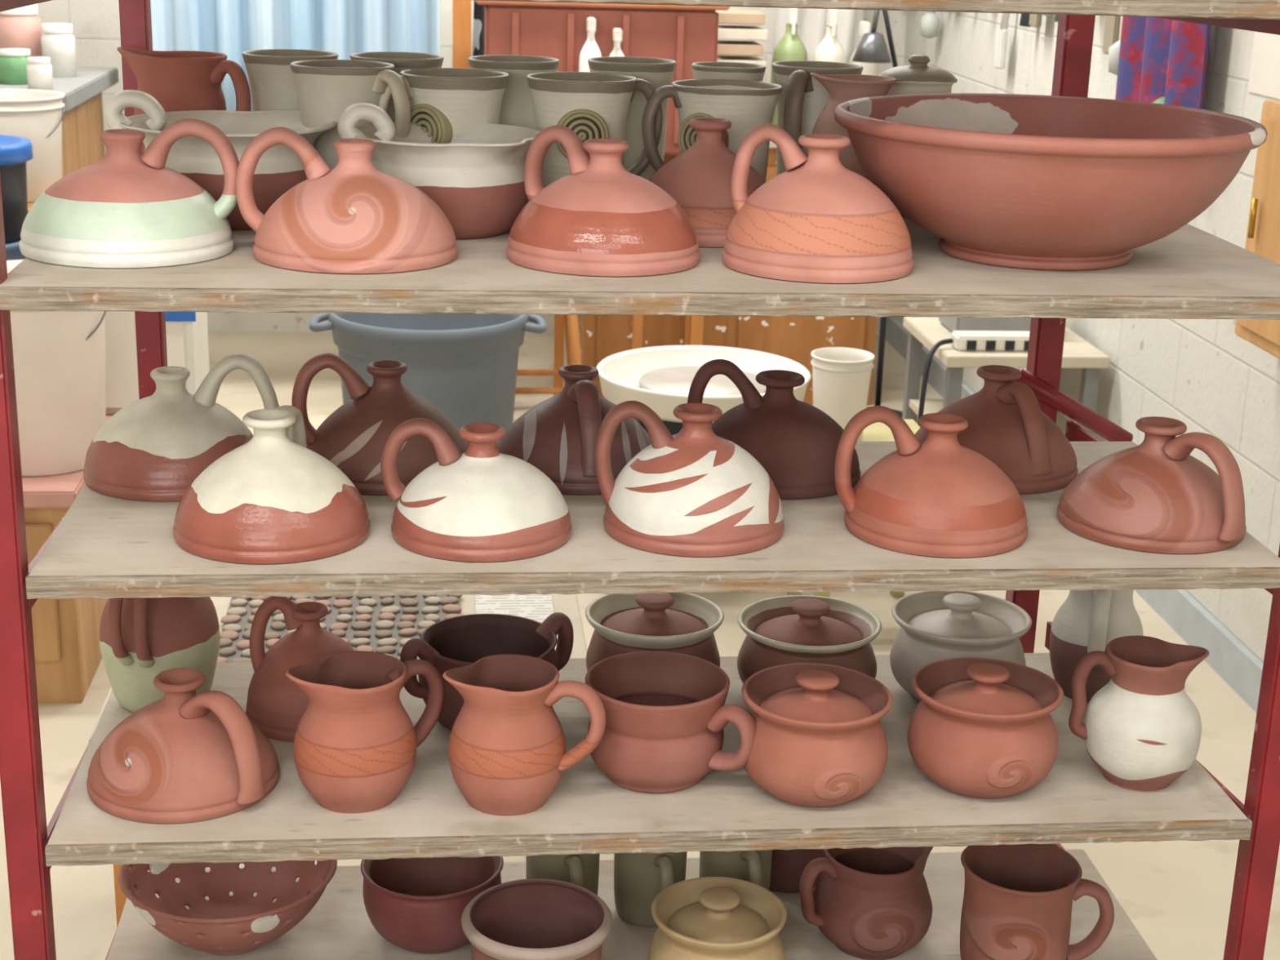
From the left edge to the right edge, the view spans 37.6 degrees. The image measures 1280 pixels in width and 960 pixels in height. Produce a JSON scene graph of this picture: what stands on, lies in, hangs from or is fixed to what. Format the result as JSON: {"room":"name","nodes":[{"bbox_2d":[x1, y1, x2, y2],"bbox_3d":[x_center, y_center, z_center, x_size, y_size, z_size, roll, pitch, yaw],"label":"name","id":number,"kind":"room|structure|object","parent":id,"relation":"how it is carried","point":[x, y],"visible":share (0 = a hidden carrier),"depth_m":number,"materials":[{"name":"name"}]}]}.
{"room":"art studio","nodes":[
{"label":"art studio","id":0,"kind":"room"},
{"bbox_2d":[36,0,907,335],"bbox_3d":[-1.333,-1.907,6.979,4.940,2.750,0.100,0,17,-6],"label":"wall","id":1,"kind":"structure","parent":0,"point":[95,23],"depth_m":7.06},
{"bbox_2d":[0,331,1279,959],"bbox_3d":[-0.965,0.679,3.453,4.940,0.100,8.400,0,17,-6],"label":"floor","id":2,"kind":"structure","parent":0,"point":[1177,895],"depth_m":3.80,"materials":[{"name":"tile"}]},
{"bbox_2d":[27,202,34,212],"bbox_3d":[-1.815,-0.314,4.951,0.760,0.870,0.440,0,17,-6],"label":"stand","id":3,"kind":"object","parent":2,"relation":"on","point":[29,205],"visible":0.02,"depth_m":4.71,"materials":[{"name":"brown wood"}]},
{"bbox_2d":[0,88,65,203],"bbox_3d":[-1.610,-0.855,4.804,0.287,0.260,0.281,0,17,-6],"label":"bucket","id":4,"kind":"object","parent":3,"relation":"on","point":[34,115],"visible":0.77,"depth_m":4.74,"materials":[{"name":"plastic"}]},
{"bbox_2d":[0,66,118,177],"bbox_3d":[-2.343,-0.719,5.875,1.300,1.070,0.900,0,17,-6],"label":"counter","id":5,"kind":"object","parent":2,"relation":"on","point":[82,122],"visible":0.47,"depth_m":5.78,"materials":[{"name":"brown wood"}]},
{"bbox_2d":[0,48,31,84],"bbox_3d":[-1.864,-1.234,5.607,0.100,0.100,0.100,0,17,-6],"label":"jar","id":6,"kind":"object","parent":5,"relation":"on","point":[13,61],"visible":0.9,"depth_m":5.57,"materials":[{"name":"green plastic"}]},
{"bbox_2d":[0,4,42,57],"bbox_3d":[-1.942,-1.380,5.869,0.140,0.220,0.140,0,17,-6],"label":"jar","id":7,"kind":"object","parent":5,"relation":"on","point":[20,27],"visible":0.57,"depth_m":5.81,"materials":[{"name":"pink plastic"}]},
{"bbox_2d":[26,56,53,89],"bbox_3d":[-1.750,-1.186,5.476,0.070,0.090,0.070,0,17,-6],"label":"jar","id":8,"kind":"object","parent":5,"relation":"on","point":[39,68],"visible":0.97,"depth_m":5.45,"materials":[{"name":"white plastic"}]},
{"bbox_2d":[40,22,76,77],"bbox_3d":[-1.808,-1.337,5.844,0.100,0.160,0.100,0,17,-6],"label":"jar","id":9,"kind":"object","parent":5,"relation":"on","point":[58,41],"visible":0.92,"depth_m":5.80,"materials":[{"name":"white plastic"}]},
{"bbox_2d":[22,413,114,703],"bbox_3d":[-1.589,0.112,4.256,0.805,0.475,0.956,0,17,-6],"label":"base cabinet","id":10,"kind":"object","parent":2,"relation":"on","point":[68,655],"visible":0.23,"depth_m":3.89,"materials":[{"name":"brown wood"}]},
{"bbox_2d":[4,240,26,260],"bbox_3d":[-1.544,-0.372,4.372,0.276,0.386,0.276,0,17,-6],"label":"drum","id":11,"kind":"object","parent":10,"relation":"on","point":[13,252],"visible":0.07,"depth_m":4.26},
{"bbox_2d":[0,134,32,243],"bbox_3d":[-1.536,-0.663,4.282,0.298,0.220,0.298,0,17,-6],"label":"bucket","id":12,"kind":"object","parent":11,"relation":"on","point":[15,151],"visible":0.94,"depth_m":4.24,"materials":[{"name":"plastic"}]},
{"bbox_2d":[6,259,106,476],"bbox_3d":[-1.262,-0.235,3.928,0.319,0.400,0.312,0,17,-6],"label":"bucket","id":13,"kind":"object","parent":10,"relation":"on","point":[59,357],"visible":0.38,"depth_m":3.84,"materials":[{"name":"plastic"}]},
{"bbox_2d":[105,311,208,413],"bbox_3d":[-1.172,-0.397,4.413,0.290,0.430,0.320,0,17,-6],"label":"tub","id":14,"kind":"object","parent":10,"relation":"on","point":[186,332],"visible":0.11,"depth_m":4.30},
{"bbox_2d":[88,593,587,928],"bbox_3d":[-0.451,0.502,3.046,0.720,0.505,0.670,0,17,-6],"label":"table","id":15,"kind":"object","parent":2,"relation":"on","point":[568,604],"visible":0.09,"depth_m":3.10,"materials":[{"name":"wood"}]},
{"bbox_2d":[217,594,462,662],"bbox_3d":[-0.473,0.257,2.963,0.393,0.012,0.543,0,17,-6],"label":"mat","id":16,"kind":"object","parent":15,"relation":"on","point":[383,624],"visible":0.41,"depth_m":3.05,"materials":[{"name":"stone"}]},
{"bbox_2d":[475,594,557,649],"bbox_3d":[-0.193,0.265,2.978,0.130,0.003,0.510,0,17,-6],"label":"newspaper","id":17,"kind":"object","parent":15,"relation":"on","point":[537,607],"visible":0.02,"depth_m":3.15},
{"bbox_2d":[309,312,546,441],"bbox_3d":[-0.591,-0.208,5.268,0.548,0.550,0.548,16,22,38],"label":"trash can","id":18,"kind":"object","parent":2,"relation":"on","point":[464,365],"visible":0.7,"depth_m":5.04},
{"bbox_2d":[452,0,471,68],"bbox_3d":[-0.571,-1.593,6.029,0.060,2.750,0.060,0,17,-6],"label":"post","id":19,"kind":"object","parent":2,"relation":"on","point":[461,9],"visible":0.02,"depth_m":6.04,"materials":[{"name":"brown wood"}]},
{"bbox_2d":[150,0,440,111],"bbox_3d":[-1.152,-1.705,5.954,1.091,1.456,0.129,0,17,-6],"label":"curtain","id":20,"kind":"object","parent":19,"relation":"attached to","point":[231,28],"visible":0.2,"depth_m":6.04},
{"bbox_2d":[471,0,484,56],"bbox_3d":[-0.457,-1.549,6.234,0.212,0.674,0.067,0,17,-6],"label":"apron","id":21,"kind":"object","parent":19,"relation":"hanging from","point":[478,28],"visible":0.11,"depth_m":6.24,"materials":[{"name":"fabric"}]},
{"bbox_2d":[515,314,581,394],"bbox_3d":[-0.311,-0.371,5.773,0.330,0.585,0.330,0,17,-6],"label":"wooden stool","id":22,"kind":"object","parent":2,"relation":"on","point":[573,354],"visible":0.09,"depth_m":5.67,"materials":[{"name":"brown wood"}]},
{"bbox_2d":[553,314,643,395],"bbox_3d":[-0.130,-0.641,5.955,0.320,1.000,0.090,0,17,-6],"label":"shelf","id":23,"kind":"object","parent":2,"relation":"on","point":[637,320],"visible":0.02,"depth_m":5.98,"materials":[{"name":"brown wood"}]},
{"bbox_2d":[578,17,601,71],"bbox_3d":[-0.152,-1.264,5.775,0.075,0.304,0.075,15,22,37],"label":"squeeze bottle","id":24,"kind":"object","parent":23,"relation":"on","point":[590,49],"visible":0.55,"depth_m":5.74,"materials":[{"name":"plastic"}]},
{"bbox_2d":[475,0,729,345],"bbox_3d":[-0.141,-0.863,6.064,0.780,1.360,0.250,0,17,-6],"label":"cabinet","id":25,"kind":"object","parent":2,"relation":"on","point":[686,35],"visible":0.3,"depth_m":5.79,"materials":[{"name":"brown wood"}]},
{"bbox_2d":[0,0,1279,959],"bbox_3d":[0.011,0.060,2.119,1.311,1.920,0.628,0,17,-6],"label":"rack","id":26,"kind":"object","parent":2,"relation":"on","point":[27,834],"visible":0.46,"depth_m":1.92,"materials":[{"name":"red metal"}]},
{"bbox_2d":[106,848,1157,959],"bbox_3d":[-0.001,0.562,2.180,1.214,0.022,0.461,0,17,-6],"label":"shelf board","id":27,"kind":"object","parent":26,"relation":"attached to","point":[339,926],"visible":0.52,"depth_m":2.22,"materials":[{"name":"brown wood"}]},
{"bbox_2d":[119,859,337,955],"bbox_3d":[-0.474,0.488,2.175,0.245,0.094,0.245,4,17,7],"label":"colander","id":28,"kind":"object","parent":27,"relation":"on","point":[224,924],"visible":0.8,"depth_m":2.20,"materials":[{"name":"ceramic"}]},
{"bbox_2d":[360,855,503,953],"bbox_3d":[-0.243,0.489,2.197,0.165,0.094,0.167,12,20,30],"label":"bowl","id":29,"kind":"object","parent":27,"relation":"on","point":[416,904],"visible":0.67,"depth_m":2.15,"materials":[{"name":"ceramic"}]},
{"bbox_2d":[461,878,612,959],"bbox_3d":[-0.113,0.525,2.045,0.163,0.121,0.161,0,17,-6],"label":"bowl","id":30,"kind":"object","parent":27,"relation":"on","point":[530,918],"visible":1,"depth_m":2.08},
{"bbox_2d":[525,853,599,895],"bbox_3d":[-0.085,0.470,2.245,0.114,0.110,0.092,16,22,40],"label":"mug","id":31,"kind":"object","parent":27,"relation":"on","point":[582,870],"visible":0.24,"depth_m":2.21,"materials":[{"name":"ceramic"}]},
{"bbox_2d":[613,851,687,927],"bbox_3d":[0.009,0.472,2.248,0.091,0.110,0.114,6,18,15],"label":"mug","id":32,"kind":"object","parent":27,"relation":"on","point":[638,877],"visible":0.44,"depth_m":2.22,"materials":[{"name":"ceramic"}]},
{"bbox_2d":[647,876,786,959],"bbox_3d":[0.085,0.516,2.074,0.153,0.132,0.151,0,17,-6],"label":"lidded jar","id":33,"kind":"object","parent":27,"relation":"on","point":[705,917],"visible":1,"depth_m":2.05,"materials":[{"name":"ceramic"}]},
{"bbox_2d":[699,849,772,889],"bbox_3d":[0.113,0.469,2.268,0.092,0.110,0.114,7,18,15],"label":"mug","id":34,"kind":"object","parent":27,"relation":"on","point":[753,866],"visible":0.32,"depth_m":2.23,"materials":[{"name":"ceramic"}]},
{"bbox_2d":[768,848,824,893],"bbox_3d":[0.184,0.436,2.345,0.101,0.132,0.100,0,17,-6],"label":"pitcher","id":35,"kind":"object","parent":27,"relation":"on","point":[788,866],"visible":0.15,"depth_m":2.31,"materials":[{"name":"ceramic"}]},
{"bbox_2d":[799,846,933,959],"bbox_3d":[0.273,0.485,2.207,0.144,0.125,0.143,8,18,21],"label":"pitcher","id":36,"kind":"object","parent":27,"relation":"on","point":[872,904],"visible":0.9,"depth_m":2.16,"materials":[{"name":"ceramic"}]},
{"bbox_2d":[960,843,1114,959],"bbox_3d":[0.449,0.501,2.139,0.174,0.144,0.131,0,17,-6],"label":"mug","id":37,"kind":"object","parent":27,"relation":"on","point":[1017,903],"visible":0.98,"depth_m":2.11,"materials":[{"name":"ceramic"}]},
{"bbox_2d":[0,215,1279,319],"bbox_3d":[0.026,-0.246,1.998,1.262,0.022,0.586,0,17,-6],"label":"shelf board","id":38,"kind":"object","parent":26,"relation":"attached to","point":[1191,272],"visible":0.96,"depth_m":1.75,"materials":[{"name":"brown wood"}]},
{"bbox_2d":[18,118,239,268],"bbox_3d":[-0.494,-0.287,1.824,0.214,0.129,0.201,0,17,-6],"label":"jug","id":39,"kind":"object","parent":38,"relation":"on","point":[126,209],"visible":1,"depth_m":1.77,"materials":[{"name":"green ceramic"}]},
{"bbox_2d":[116,46,250,153],"bbox_3d":[-0.518,-0.403,2.132,0.113,0.167,0.131,-11,21,-35],"label":"pitcher","id":40,"kind":"object","parent":38,"relation":"on","point":[179,80],"visible":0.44,"depth_m":2.09,"materials":[{"name":"red ceramic"}]},
{"bbox_2d":[104,89,336,230],"bbox_3d":[-0.446,-0.347,2.009,0.239,0.137,0.228,0,17,-6],"label":"bowl","id":41,"kind":"object","parent":38,"relation":"on","point":[279,169],"visible":0.48,"depth_m":1.95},
{"bbox_2d":[241,48,338,111],"bbox_3d":[-0.404,-0.412,2.179,0.113,0.164,0.115,0,17,-6],"label":"mug","id":42,"kind":"object","parent":38,"relation":"on","point":[273,86],"visible":0.35,"depth_m":2.12,"materials":[{"name":"grey ceramic"}]},
{"bbox_2d":[235,126,457,274],"bbox_3d":[-0.277,-0.279,1.828,0.200,0.124,0.197,-11,21,-36],"label":"jug","id":43,"kind":"object","parent":38,"relation":"on","point":[354,217],"visible":1,"depth_m":1.78,"materials":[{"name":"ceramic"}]},
{"bbox_2d":[289,59,410,171],"bbox_3d":[-0.325,-0.376,2.074,0.113,0.162,0.132,-6,19,-25],"label":"mug","id":44,"kind":"object","parent":38,"relation":"on","point":[325,88],"visible":0.47,"depth_m":2.03,"materials":[{"name":"grey ceramic"}]},
{"bbox_2d":[350,51,444,122],"bbox_3d":[-0.282,-0.410,2.186,0.107,0.164,0.109,-12,22,-37],"label":"mug","id":45,"kind":"object","parent":38,"relation":"on","point":[401,60],"visible":0.18,"depth_m":2.14,"materials":[{"name":"grey ceramic"}]},
{"bbox_2d":[337,102,540,239],"bbox_3d":[-0.208,-0.332,1.988,0.217,0.134,0.202,0,17,-6],"label":"bowl","id":46,"kind":"object","parent":38,"relation":"on","point":[477,180],"visible":0.67,"depth_m":1.93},
{"bbox_2d":[378,67,509,143],"bbox_3d":[-0.223,-0.378,2.103,0.148,0.154,0.120,0,17,-6],"label":"mug","id":47,"kind":"object","parent":38,"relation":"on","point":[450,104],"visible":0.51,"depth_m":2.05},
{"bbox_2d":[467,54,559,160],"bbox_3d":[-0.149,-0.411,2.203,0.111,0.163,0.109,0,17,-6],"label":"mug","id":48,"kind":"object","parent":38,"relation":"on","point":[517,108],"visible":0.3,"depth_m":2.15,"materials":[{"name":"grey ceramic"}]},
{"bbox_2d":[526,71,662,187],"bbox_3d":[-0.051,-0.376,2.116,0.154,0.153,0.122,0,17,-6],"label":"mug","id":49,"kind":"object","parent":38,"relation":"on","point":[593,105],"visible":0.59,"depth_m":2.06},
{"bbox_2d":[506,124,700,276],"bbox_3d":[-0.035,-0.281,1.849,0.191,0.128,0.193,-14,23,-41],"label":"jug","id":50,"kind":"object","parent":38,"relation":"on","point":[601,219],"visible":1,"depth_m":1.80,"materials":[{"name":"ceramic"}]},
{"bbox_2d":[587,56,676,180],"bbox_3d":[-0.012,-0.412,2.217,0.105,0.164,0.103,-12,22,-37],"label":"mug","id":51,"kind":"object","parent":38,"relation":"on","point":[659,72],"visible":0.31,"depth_m":2.17,"materials":[{"name":"grey ceramic"}]},
{"bbox_2d":[648,117,765,247],"bbox_3d":[0.073,-0.323,2.006,0.169,0.123,0.168,0,17,-6],"label":"jug","id":52,"kind":"object","parent":38,"relation":"on","point":[699,178],"visible":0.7,"depth_m":1.96,"materials":[{"name":"ceramic"}]},
{"bbox_2d":[641,79,782,181],"bbox_3d":[0.088,-0.377,2.143,0.144,0.147,0.125,9,19,23],"label":"mug","id":53,"kind":"object","parent":38,"relation":"on","point":[748,105],"visible":0.5,"depth_m":2.09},
{"bbox_2d":[691,62,765,81],"bbox_3d":[0.103,-0.414,2.241,0.089,0.160,0.087,14,21,34],"label":"mug","id":54,"kind":"object","parent":38,"relation":"on","point":[700,70],"visible":0.22,"depth_m":2.19,"materials":[{"name":"grey ceramic"}]},
{"bbox_2d":[721,123,913,283],"bbox_3d":[0.178,-0.278,1.845,0.189,0.137,0.187,4,17,6],"label":"jug","id":55,"kind":"object","parent":38,"relation":"on","point":[819,220],"visible":1,"depth_m":1.79,"materials":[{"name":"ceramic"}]},
{"bbox_2d":[771,60,863,175],"bbox_3d":[0.207,-0.407,2.224,0.107,0.164,0.126,-2,17,-11],"label":"mug","id":56,"kind":"object","parent":38,"relation":"on","point":[802,98],"visible":0.44,"depth_m":2.17,"materials":[{"name":"grey ceramic"}]},
{"bbox_2d":[806,72,897,181],"bbox_3d":[0.244,-0.379,2.135,0.110,0.163,0.107,0,17,-6],"label":"pitcher","id":57,"kind":"object","parent":38,"relation":"on","point":[842,88],"visible":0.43,"depth_m":2.09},
{"bbox_2d":[878,54,957,215],"bbox_3d":[0.320,-0.405,2.198,0.108,0.181,0.108,0,17,-6],"label":"lidded jar","id":58,"kind":"object","parent":38,"relation":"on","point":[917,77],"visible":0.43,"depth_m":2.15,"materials":[{"name":"grey ceramic"}]},
{"bbox_2d":[834,93,1267,271],"bbox_3d":[0.415,-0.306,1.946,0.448,0.145,0.444,0,17,-6],"label":"terracotta bowl","id":59,"kind":"object","parent":38,"relation":"on","point":[1038,182],"visible":0.98,"depth_m":1.82,"materials":[{"name":"ceramic"}]},
{"bbox_2d":[44,653,1252,866],"bbox_3d":[0.006,0.297,2.098,1.213,0.022,0.461,0,17,-6],"label":"shelf board","id":60,"kind":"object","parent":26,"relation":"attached to","point":[586,812],"visible":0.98,"depth_m":1.92,"materials":[{"name":"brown wood"}]},
{"bbox_2d":[99,596,220,712],"bbox_3d":[-0.541,0.168,2.111,0.132,0.187,0.154,0,17,-6],"label":"jug","id":61,"kind":"object","parent":60,"relation":"on","point":[141,638],"visible":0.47,"depth_m":2.07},
{"bbox_2d":[86,667,279,823],"bbox_3d":[-0.473,0.258,1.940,0.195,0.119,0.193,0,17,-6],"label":"jug","id":62,"kind":"object","parent":60,"relation":"on","point":[184,756],"visible":1,"depth_m":1.89,"materials":[{"name":"ceramic"}]},
{"bbox_2d":[245,595,354,742],"bbox_3d":[-0.370,0.197,2.103,0.145,0.145,0.147,12,20,30],"label":"jug","id":63,"kind":"object","parent":60,"relation":"on","point":[276,704],"visible":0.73,"depth_m":2.07,"materials":[{"name":"ceramic"}]},
{"bbox_2d":[285,650,444,813],"bbox_3d":[-0.279,0.256,1.920,0.158,0.144,0.123,0,17,-6],"label":"pitcher","id":64,"kind":"object","parent":60,"relation":"on","point":[356,743],"depth_m":1.88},
{"bbox_2d":[400,612,573,730],"bbox_3d":[-0.171,0.217,2.114,0.159,0.112,0.160,6,18,13],"label":"pot","id":65,"kind":"object","parent":60,"relation":"on","point":[460,641],"visible":0.55,"depth_m":2.15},
{"bbox_2d":[442,653,605,816],"bbox_3d":[-0.119,0.259,1.925,0.163,0.144,0.119,0,17,-6],"label":"pitcher","id":66,"kind":"object","parent":60,"relation":"on","point":[507,753],"visible":1,"depth_m":1.89,"materials":[{"name":"ceramic"}]},
{"bbox_2d":[585,592,724,671],"bbox_3d":[0.016,0.193,2.189,0.161,0.124,0.159,-2,18,-13],"label":"lidded jar","id":67,"kind":"object","parent":60,"relation":"on","point":[682,623],"visible":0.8,"depth_m":2.16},
{"bbox_2d":[585,651,756,793],"bbox_3d":[0.028,0.260,1.996,0.174,0.109,0.151,-1,17,-9],"label":"mug","id":68,"kind":"object","parent":60,"relation":"on","point":[667,715],"visible":0.92,"depth_m":1.95,"materials":[{"name":"ceramic"}]},
{"bbox_2d":[737,595,881,684],"bbox_3d":[0.197,0.199,2.198,0.169,0.117,0.167,-9,20,-32],"label":"lidded jar","id":69,"kind":"object","parent":60,"relation":"on","point":[780,630],"visible":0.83,"depth_m":2.17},
{"bbox_2d":[742,662,893,807],"bbox_3d":[0.183,0.264,1.970,0.157,0.127,0.159,1,17,-3],"label":"lidded jar","id":70,"kind":"object","parent":60,"relation":"on","point":[820,739],"visible":0.99,"depth_m":1.93,"materials":[{"name":"ceramic"}]},
{"bbox_2d":[889,591,1031,701],"bbox_3d":[0.376,0.196,2.217,0.163,0.122,0.165,-2,18,-13],"label":"lidded jar","id":71,"kind":"object","parent":60,"relation":"on","point":[935,625],"visible":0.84,"depth_m":2.19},
{"bbox_2d":[907,657,1063,798],"bbox_3d":[0.366,0.260,2.000,0.159,0.127,0.157,2,17,1],"label":"lidded jar","id":72,"kind":"object","parent":60,"relation":"on","point":[980,727],"visible":1,"depth_m":1.96,"materials":[{"name":"ceramic"}]},
{"bbox_2d":[1049,589,1143,702],"bbox_3d":[0.545,0.176,2.221,0.109,0.167,0.130,0,17,-6],"label":"pitcher","id":73,"kind":"object","parent":60,"relation":"on","point":[1086,621],"visible":0.47,"depth_m":2.20,"materials":[{"name":"ceramic"}]},
{"bbox_2d":[1068,635,1208,791],"bbox_3d":[0.540,0.249,2.011,0.123,0.150,0.121,-14,23,-41],"label":"pitcher","id":74,"kind":"object","parent":60,"relation":"on","point":[1142,730],"visible":1,"depth_m":1.98,"materials":[{"name":"ceramic"}]},
{"bbox_2d":[25,441,1279,599],"bbox_3d":[0.018,0.032,2.017,1.222,0.022,0.461,0,17,-6],"label":"shelf board","id":75,"kind":"object","parent":26,"relation":"attached to","point":[104,546],"visible":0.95,"depth_m":1.83,"materials":[{"name":"brown wood"}]},
{"bbox_2d":[83,353,279,501],"bbox_3d":[-0.505,-0.069,2.029,0.191,0.134,0.193,10,19,25],"label":"jug","id":76,"kind":"object","parent":75,"relation":"on","point":[153,448],"visible":0.91,"depth_m":1.98,"materials":[{"name":"white ceramic"}]},
{"bbox_2d":[173,404,370,564],"bbox_3d":[-0.365,-0.006,1.858,0.193,0.123,0.195,0,17,-6],"label":"jug","id":77,"kind":"object","parent":75,"relation":"on","point":[272,499],"visible":1,"depth_m":1.81,"materials":[{"name":"ceramic"}]},
{"bbox_2d":[291,352,467,495],"bbox_3d":[-0.283,-0.075,2.070,0.198,0.135,0.191,0,17,-6],"label":"jug","id":78,"kind":"object","parent":75,"relation":"on","point":[353,437],"visible":0.74,"depth_m":2.03,"materials":[{"name":"ceramic"}]},
{"bbox_2d":[380,417,572,562],"bbox_3d":[-0.163,-0.003,1.876,0.191,0.117,0.183,0,17,-6],"label":"jug","id":79,"kind":"object","parent":75,"relation":"on","point":[482,504],"visible":1,"depth_m":1.83,"materials":[{"name":"beige ceramic"}]},
{"bbox_2d":[497,364,651,494],"bbox_3d":[-0.070,-0.067,2.094,0.189,0.118,0.191,-6,19,-22],"label":"jug","id":80,"kind":"object","parent":75,"relation":"on","point":[557,436],"visible":0.81,"depth_m":2.04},
{"bbox_2d":[595,400,784,556],"bbox_3d":[0.052,-0.014,1.906,0.195,0.133,0.183,0,17,-6],"label":"jug","id":81,"kind":"object","parent":75,"relation":"on","point":[693,491],"visible":1,"depth_m":1.86,"materials":[{"name":"ceramic"}]},
{"bbox_2d":[687,359,860,499],"bbox_3d":[0.150,-0.069,2.097,0.197,0.132,0.191,0,17,-6],"label":"jug","id":82,"kind":"object","parent":75,"relation":"on","point":[795,442],"visible":0.77,"depth_m":2.05,"materials":[{"name":"ceramic"}]},
{"bbox_2d":[834,405,1027,557],"bbox_3d":[0.308,-0.011,1.928,0.189,0.130,0.187,14,21,34],"label":"jug","id":83,"kind":"object","parent":75,"relation":"on","point":[938,496],"visible":1,"depth_m":1.88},
{"bbox_2d":[914,364,1077,493],"bbox_3d":[0.405,-0.069,2.143,0.195,0.119,0.193,14,21,34],"label":"jug","id":84,"kind":"object","parent":75,"relation":"on","point":[1007,425],"visible":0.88,"depth_m":2.09,"materials":[{"name":"ceramic"}]},
{"bbox_2d":[1057,416,1246,554],"bbox_3d":[0.539,-0.006,1.963,0.193,0.113,0.191,1,17,-3],"label":"jug","id":85,"kind":"object","parent":75,"relation":"on","point":[1153,495],"visible":1,"depth_m":1.91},
{"bbox_2d":[475,0,1279,19],"bbox_3d":[0.032,-0.492,1.856,1.220,0.022,0.461,0,17,-6],"label":"shelf board","id":86,"kind":"object","parent":26,"relation":"attached to","point":[1221,9],"visible":1,"depth_m":1.67,"materials":[{"name":"brown wood"}]},
{"bbox_2d":[595,345,811,435],"bbox_3d":[0.149,-0.015,4.721,0.532,0.543,0.532,0,17,-6],"label":"basin","id":87,"kind":"object","parent":2,"relation":"on","point":[660,378],"visible":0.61,"depth_m":4.70,"materials":[{"name":"white plastic"}]},
{"bbox_2d":[577,141,876,405],"bbox_3d":[0.287,-0.783,6.595,1.060,0.920,0.652,0,17,-6],"label":"base cabinet","id":88,"kind":"object","parent":2,"relation":"on","point":[794,338],"visible":0.02,"depth_m":6.37,"materials":[{"name":"brown wood"}]},
{"bbox_2d":[715,9,768,71],"bbox_3d":[0.320,-1.364,6.266,0.172,0.385,0.200,0,17,-6],"label":"paper stack","id":89,"kind":"object","parent":88,"relation":"on","point":[727,51],"visible":0.31,"depth_m":6.14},
{"bbox_2d":[770,8,807,124],"bbox_3d":[0.504,-1.385,6.332,0.129,0.408,0.129,0,17,-6],"label":"spray bottle","id":90,"kind":"object","parent":88,"relation":"on","point":[790,47],"visible":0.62,"depth_m":6.27,"materials":[{"name":"green plastic"}]},
{"bbox_2d":[813,8,845,62],"bbox_3d":[0.631,-1.361,6.268,0.118,0.408,0.118,0,17,-6],"label":"spray bottle","id":91,"kind":"object","parent":88,"relation":"on","point":[830,49],"visible":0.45,"depth_m":6.21,"materials":[{"name":"white plastic"}]},
{"bbox_2d":[787,419,919,597],"bbox_3d":[0.537,0.121,4.477,0.300,0.450,0.380,0,17,-6],"label":"side table","id":92,"kind":"object","parent":2,"relation":"on","point":[878,431],"visible":0.15,"depth_m":4.49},
{"bbox_2d":[810,346,874,441],"bbox_3d":[0.464,-0.189,4.352,0.146,0.210,0.146,0,17,-6],"label":"tub","id":93,"kind":"object","parent":92,"relation":"on","point":[841,375],"visible":0.8,"depth_m":4.30,"materials":[{"name":"plastic"}]},
{"bbox_2d":[852,9,902,417],"bbox_3d":[0.797,-0.875,6.120,0.282,1.402,0.240,0,17,-6],"label":"lamp","id":94,"kind":"object","parent":2,"relation":"on","point":[872,47],"visible":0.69,"depth_m":5.92,"materials":[{"name":"black metal"}]},
{"bbox_2d":[902,316,1110,435],"bbox_3d":[0.990,-0.143,5.242,0.440,0.530,0.500,0,17,-6],"label":"table","id":95,"kind":"object","parent":2,"relation":"on","point":[1077,353],"visible":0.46,"depth_m":5.00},
{"bbox_2d":[938,317,1031,332],"bbox_3d":[0.993,-0.482,5.210,0.280,0.138,0.200,0,17,-6],"label":"box","id":96,"kind":"object","parent":95,"relation":"on","point":[1019,324],"visible":0.04,"depth_m":5.12,"materials":[{"name":"white plastic"}]},
{"bbox_2d":[950,330,1029,351],"bbox_3d":[0.954,-0.370,5.007,0.240,0.040,0.085,0,17,-6],"label":"power strip","id":97,"kind":"object","parent":95,"relation":"on","point":[963,340],"depth_m":4.97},
{"bbox_2d":[893,10,1279,663],"bbox_3d":[1.483,-0.688,3.283,0.100,2.750,8.200,0,17,-6],"label":"wall","id":98,"kind":"structure","parent":0,"point":[1200,374],"depth_m":4.44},
{"bbox_2d":[920,11,1164,104],"bbox_3d":[1.134,-1.503,5.745,0.085,0.554,2.930,0,17,-6],"label":"hanging tools","id":99,"kind":"object","parent":98,"relation":"attached to","point":[930,22],"visible":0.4,"depth_m":5.59,"materials":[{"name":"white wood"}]},
{"bbox_2d":[770,7,864,75],"bbox_3d":[0.670,-1.761,6.758,0.362,0.614,0.067,0,17,-6],"label":"hanging towel","id":100,"kind":"object","parent":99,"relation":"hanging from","point":[811,23],"visible":0.3,"depth_m":6.79,"materials":[{"name":"white fabric"}]},
{"bbox_2d":[884,316,1263,712],"bbox_3d":[1.386,0.579,3.666,0.018,0.100,8.200,0,17,-6],"label":"baseboard","id":101,"kind":"structure","parent":98,"relation":"attached to","point":[1228,657],"depth_m":4.40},
{"bbox_2d":[1115,16,1211,109],"bbox_3d":[1.238,-1.007,4.484,0.058,0.476,0.601,0,17,-6],"label":"hanging cloth","id":102,"kind":"object","parent":98,"relation":"attached to","point":[1159,57],"depth_m":4.46,"materials":[{"name":"fabric"}]},
{"bbox_2d":[1234,100,1279,359],"bbox_3d":[1.330,-0.458,3.643,0.131,0.490,0.580,0,17,-6],"label":"upper cabinet","id":103,"kind":"object","parent":98,"relation":"attached to","point":[1263,234],"visible":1,"depth_m":3.80,"materials":[{"name":"brown wood"}]},
{"bbox_2d":[1247,31,1279,99],"bbox_3d":[1.357,-0.914,3.989,0.004,0.200,0.260,0,17,-6],"label":"sheets","id":104,"kind":"object","parent":98,"relation":"attached to","point":[1264,72],"visible":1,"depth_m":4.05,"materials":[{"name":"white paper"}]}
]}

